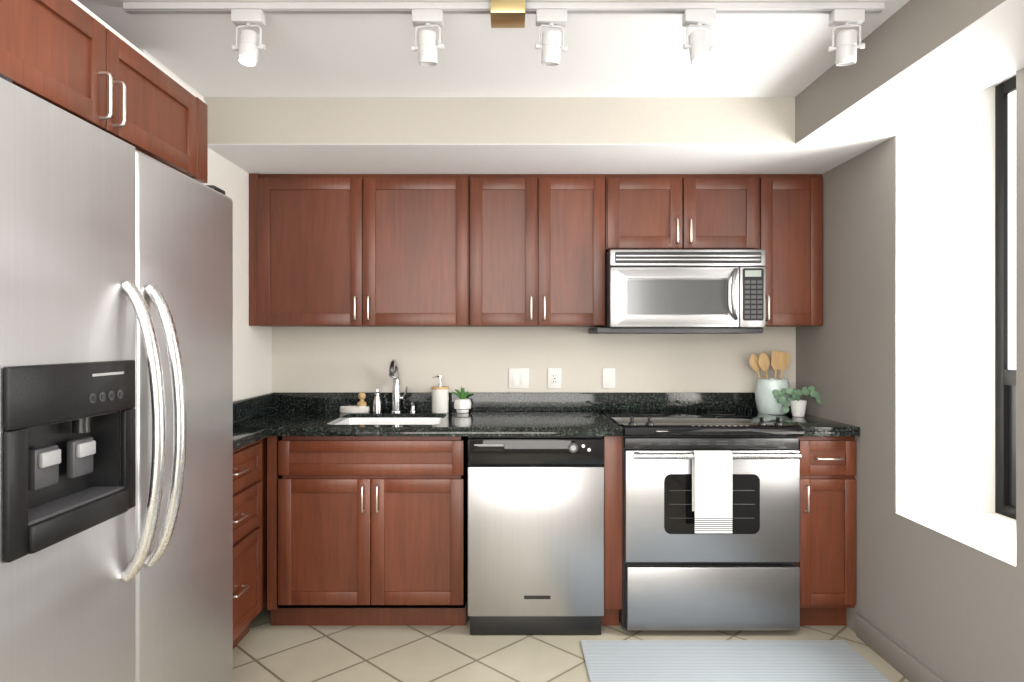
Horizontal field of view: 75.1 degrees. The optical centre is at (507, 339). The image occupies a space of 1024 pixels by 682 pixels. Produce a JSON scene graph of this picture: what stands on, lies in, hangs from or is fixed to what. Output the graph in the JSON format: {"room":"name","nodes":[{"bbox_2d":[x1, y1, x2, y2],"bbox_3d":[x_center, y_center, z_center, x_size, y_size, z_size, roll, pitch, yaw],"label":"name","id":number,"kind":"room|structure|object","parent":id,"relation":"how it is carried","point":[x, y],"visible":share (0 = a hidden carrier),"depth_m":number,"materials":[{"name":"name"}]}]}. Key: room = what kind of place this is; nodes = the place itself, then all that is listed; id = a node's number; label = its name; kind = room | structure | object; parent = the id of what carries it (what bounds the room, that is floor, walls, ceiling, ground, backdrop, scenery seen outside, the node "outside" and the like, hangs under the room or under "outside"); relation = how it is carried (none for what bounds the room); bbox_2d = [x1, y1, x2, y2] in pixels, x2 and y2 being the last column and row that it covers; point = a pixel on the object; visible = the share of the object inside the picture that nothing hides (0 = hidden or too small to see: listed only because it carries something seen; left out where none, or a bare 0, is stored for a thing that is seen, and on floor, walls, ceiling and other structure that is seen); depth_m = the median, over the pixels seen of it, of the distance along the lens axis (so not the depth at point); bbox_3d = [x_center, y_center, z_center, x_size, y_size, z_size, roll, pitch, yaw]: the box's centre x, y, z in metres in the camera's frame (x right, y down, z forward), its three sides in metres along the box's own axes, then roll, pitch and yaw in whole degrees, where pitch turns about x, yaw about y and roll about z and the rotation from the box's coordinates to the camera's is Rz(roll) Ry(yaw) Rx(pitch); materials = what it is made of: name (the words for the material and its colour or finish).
{"room":"kitchen","nodes":[
{"label":"kitchen","id":0,"kind":"room"},
{"bbox_2d":[139,49,271,400],"bbox_3d":[-1.710,0.145,2.925,0.900,2.300,1.250,0,0,0],"label":"wall","id":1,"kind":"structure","parent":0,"point":[252,361],"depth_m":3.15,"materials":[{"name":"paint"}]},
{"bbox_2d":[272,327,795,391],"bbox_3d":[0.086,0.145,3.650,4.491,2.300,0.200,0,0,0],"label":"wall","id":2,"kind":"structure","parent":0,"point":[360,359],"depth_m":3.55,"materials":[{"name":"paint"}]},
{"bbox_2d":[249,173,484,326],"bbox_3d":[-0.692,-0.438,3.387,1.134,0.740,0.323,0,0,0],"label":"upper cabinet","id":3,"kind":"object","parent":2,"relation":"attached to","point":[428,250],"depth_m":3.23,"materials":[{"name":"brown wood"}]},
{"bbox_2d":[509,368,528,387],"bbox_3d":[0.059,0.205,3.545,0.107,0.107,0.009,0,0,0],"label":"switch plate","id":4,"kind":"object","parent":2,"relation":"attached to","point":[518,377],"visible":1,"depth_m":3.54,"materials":[{"name":"white plastic"}]},
{"bbox_2d":[485,174,608,326],"bbox_3d":[0.112,-0.438,3.387,0.728,0.740,0.323,0,0,0],"label":"upper cabinet","id":5,"kind":"object","parent":2,"relation":"attached to","point":[547,235],"depth_m":3.23,"materials":[{"name":"brown wood"}]},
{"bbox_2d":[548,368,560,387],"bbox_3d":[0.249,0.205,3.545,0.072,0.107,0.009,0,0,0],"label":"electrical outlet plate","id":6,"kind":"object","parent":2,"relation":"attached to","point":[554,377],"visible":1,"depth_m":3.54,"materials":[{"name":"white plastic"}]},
{"bbox_2d":[602,368,614,387],"bbox_3d":[0.537,0.205,3.546,0.067,0.107,0.006,0,0,0],"label":"electrical outlet","id":7,"kind":"object","parent":2,"relation":"attached to","point":[608,377],"visible":1,"depth_m":3.54,"materials":[{"name":"white plastic"}]},
{"bbox_2d":[609,174,764,249],"bbox_3d":[0.849,-0.625,3.387,0.742,0.367,0.323,0,0,0],"label":"upper cabinet","id":8,"kind":"object","parent":2,"relation":"attached to","point":[647,211],"depth_m":3.23,"materials":[{"name":"brown wood"}]},
{"bbox_2d":[588,249,765,333],"bbox_3d":[0.825,-0.229,3.313,0.795,0.395,0.465,0,0,0],"label":"microwave","id":9,"kind":"object","parent":8,"relation":"attached to","point":[685,291],"visible":1,"depth_m":3.13,"materials":[{"name":"metal"}]},
{"bbox_2d":[763,174,822,326],"bbox_3d":[1.377,-0.438,3.387,0.312,0.740,0.323,0,0,0],"label":"upper cabinet","id":10,"kind":"object","parent":2,"relation":"attached to","point":[793,202],"depth_m":3.23,"materials":[{"name":"brown wood"}]},
{"bbox_2d":[77,0,1015,96],"bbox_3d":[0.086,-1.055,1.250,4.491,0.100,5.000,0,0,0],"label":"ceiling","id":11,"kind":"structure","parent":0,"point":[604,55],"depth_m":2.35,"materials":[{"name":"paint"}]},
{"bbox_2d":[123,0,884,66],"bbox_3d":[-0.013,-0.914,1.995,2.265,0.180,0.100,0,0,0],"label":"spotlights","id":12,"kind":"object","parent":11,"relation":"attached to","point":[513,13],"visible":1,"depth_m":1.98,"materials":[{"name":"white metal"}]},
{"bbox_2d":[233,593,909,681],"bbox_3d":[0.086,1.345,1.250,4.491,0.100,5.000,0,0,0],"label":"floor","id":13,"kind":"structure","parent":0,"point":[264,650],"depth_m":2.77,"materials":[{"name":"tile"}]},
{"bbox_2d":[0,73,232,681],"bbox_3d":[-1.319,0.385,1.730,0.958,1.780,1.100,0,0,0],"label":"fridge","id":14,"kind":"object","parent":13,"relation":"on","point":[116,409],"visible":1,"depth_m":1.57,"materials":[{"name":"silver metal"}]},
{"bbox_2d":[467,436,603,634],"bbox_3d":[0.121,0.859,3.213,0.595,0.864,0.665,0,0,0],"label":"dishwasher","id":15,"kind":"object","parent":13,"relation":"on","point":[535,535],"visible":1,"depth_m":2.90,"materials":[{"name":"metal"}]},
{"bbox_2d":[601,410,803,629],"bbox_3d":[0.890,0.807,3.182,0.794,0.935,0.728,0,0,0],"label":"range","id":16,"kind":"object","parent":13,"relation":"on","point":[678,573],"visible":0.98,"depth_m":2.89,"materials":[{"name":"silver metal"}]},
{"bbox_2d":[692,451,731,532],"bbox_3d":[0.869,0.645,2.833,0.158,0.345,0.047,0,0,0],"label":"hanging towel","id":17,"kind":"object","parent":16,"relation":"hanging from","point":[712,489],"visible":0.9,"depth_m":2.81,"materials":[{"name":"fabric"}]},
{"bbox_2d":[580,640,889,681],"bbox_3d":[0.875,1.290,2.075,1.130,0.008,1.550,0,0,0],"label":"rug","id":18,"kind":"object","parent":13,"relation":"on","point":[724,661],"visible":0.96,"depth_m":2.66,"materials":[{"name":"fabric"}]},
{"bbox_2d":[796,436,855,625],"bbox_3d":[1.405,0.848,3.234,0.256,0.894,0.628,0,0,0],"label":"base cabinet","id":19,"kind":"object","parent":13,"relation":"on","point":[827,564],"depth_m":2.93,"materials":[{"name":"brown wood"}]},
{"bbox_2d":[233,392,859,450],"bbox_3d":[0.138,0.350,2.925,2.791,0.140,1.246,0,0,0],"label":"countertop","id":20,"kind":"structure","parent":19,"relation":"on","point":[258,417],"depth_m":3.39,"materials":[{"name":"stone"}]},
{"bbox_2d":[340,392,369,412],"bbox_3d":[-0.800,0.326,3.475,0.154,0.106,0.095,0,0,0],"label":"tray","id":21,"kind":"object","parent":20,"relation":"on","point":[361,407],"visible":0.98,"depth_m":3.45,"materials":[{"name":"white ceramic"}]},
{"bbox_2d":[373,389,381,412],"bbox_3d":[-0.683,0.318,3.476,0.048,0.122,0.055,0,0,0],"label":"soap pump","id":22,"kind":"object","parent":20,"relation":"on","point":[377,404],"visible":0.98,"depth_m":3.46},
{"bbox_2d":[334,418,443,424],"bbox_3d":[-0.565,0.498,3.200,0.554,0.194,0.484,0,0,0],"label":"sink","id":23,"kind":"object","parent":20,"relation":"in","point":[389,421],"visible":0.1,"depth_m":3.42,"materials":[{"name":"ceramic"}]},
{"bbox_2d":[389,359,415,412],"bbox_3d":[-0.546,0.240,3.424,0.131,0.278,0.192,0,0,0],"label":"faucet","id":24,"kind":"object","parent":20,"relation":"on","point":[397,397],"visible":1,"depth_m":3.47,"materials":[{"name":"metal"}]},
{"bbox_2d":[431,375,448,412],"bbox_3d":[-0.353,0.282,3.472,0.092,0.193,0.092,0,0,0],"label":"dispenser","id":25,"kind":"object","parent":20,"relation":"on","point":[440,398],"visible":0.98,"depth_m":3.44,"materials":[{"name":"white ceramic"}]},
{"bbox_2d":[452,387,470,412],"bbox_3d":[-0.240,0.310,3.468,0.104,0.138,0.092,0,0,0],"label":"succulent","id":26,"kind":"object","parent":20,"relation":"on","point":[462,403],"visible":1,"depth_m":3.44,"materials":[{"name":"white ceramic"}]},
{"bbox_2d":[749,351,790,414],"bbox_3d":[1.354,0.219,3.432,0.216,0.321,0.172,0,0,0],"label":"utensil crock","id":27,"kind":"object","parent":20,"relation":"on","point":[766,400],"visible":0.9,"depth_m":3.40,"materials":[{"name":"teal ceramic"}]},
{"bbox_2d":[772,386,820,416],"bbox_3d":[1.433,0.304,3.306,0.242,0.150,0.104,0,0,0],"label":"plant","id":28,"kind":"object","parent":20,"relation":"on","point":[798,407],"visible":0.94,"depth_m":3.29,"materials":[{"name":"green plant"}]},
{"bbox_2d":[204,0,1023,174],"bbox_3d":[0.138,-0.907,1.250,2.795,0.196,4.600,0,0,0],"label":"soffit","id":29,"kind":"structure","parent":0,"point":[918,61],"depth_m":2.76,"materials":[{"name":"paint"}]},
{"bbox_2d":[796,68,1023,681],"bbox_3d":[1.933,0.145,1.250,0.797,2.300,4.600,0,0,0],"label":"wall","id":30,"kind":"structure","parent":0,"point":[895,357],"depth_m":2.63,"materials":[{"name":"paint"}]},
{"bbox_2d":[856,610,951,681],"bbox_3d":[1.528,1.238,0.930,0.014,0.115,3.960,0,0,0],"label":"baseboard","id":31,"kind":"structure","parent":30,"relation":"attached to","point":[901,658],"depth_m":2.61,"materials":[{"name":"paint"}]},
{"bbox_2d":[995,76,1015,518],"bbox_3d":[1.948,-0.160,2.323,0.045,1.686,0.618,0,0,0],"label":"window","id":32,"kind":"structure","parent":30,"relation":"in","point":[1005,376],"depth_m":2.60,"materials":[{"name":"black metal"}]},
{"bbox_2d":[1008,90,1015,506],"bbox_3d":[1.947,-0.157,2.323,0.008,1.597,0.526,0,0,0],"label":"window panel","id":33,"kind":"object","parent":32,"relation":"in","point":[1011,294],"visible":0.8,"depth_m":2.56,"materials":[{"name":"white"}]},
{"bbox_3d":[-2.010,0.145,0.625,0.300,2.300,3.350,0,0,0],"label":"wall","id":34,"kind":"structure","parent":0,"visible":0},
{"bbox_2d":[0,0,207,182],"bbox_3d":[-1.432,-0.682,1.761,0.853,0.283,1.082,0,0,0],"label":"upper cabinet","id":35,"kind":"object","parent":34,"relation":"attached to","point":[76,58],"visible":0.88,"depth_m":1.69,"materials":[{"name":"brown wood"}]}
]}

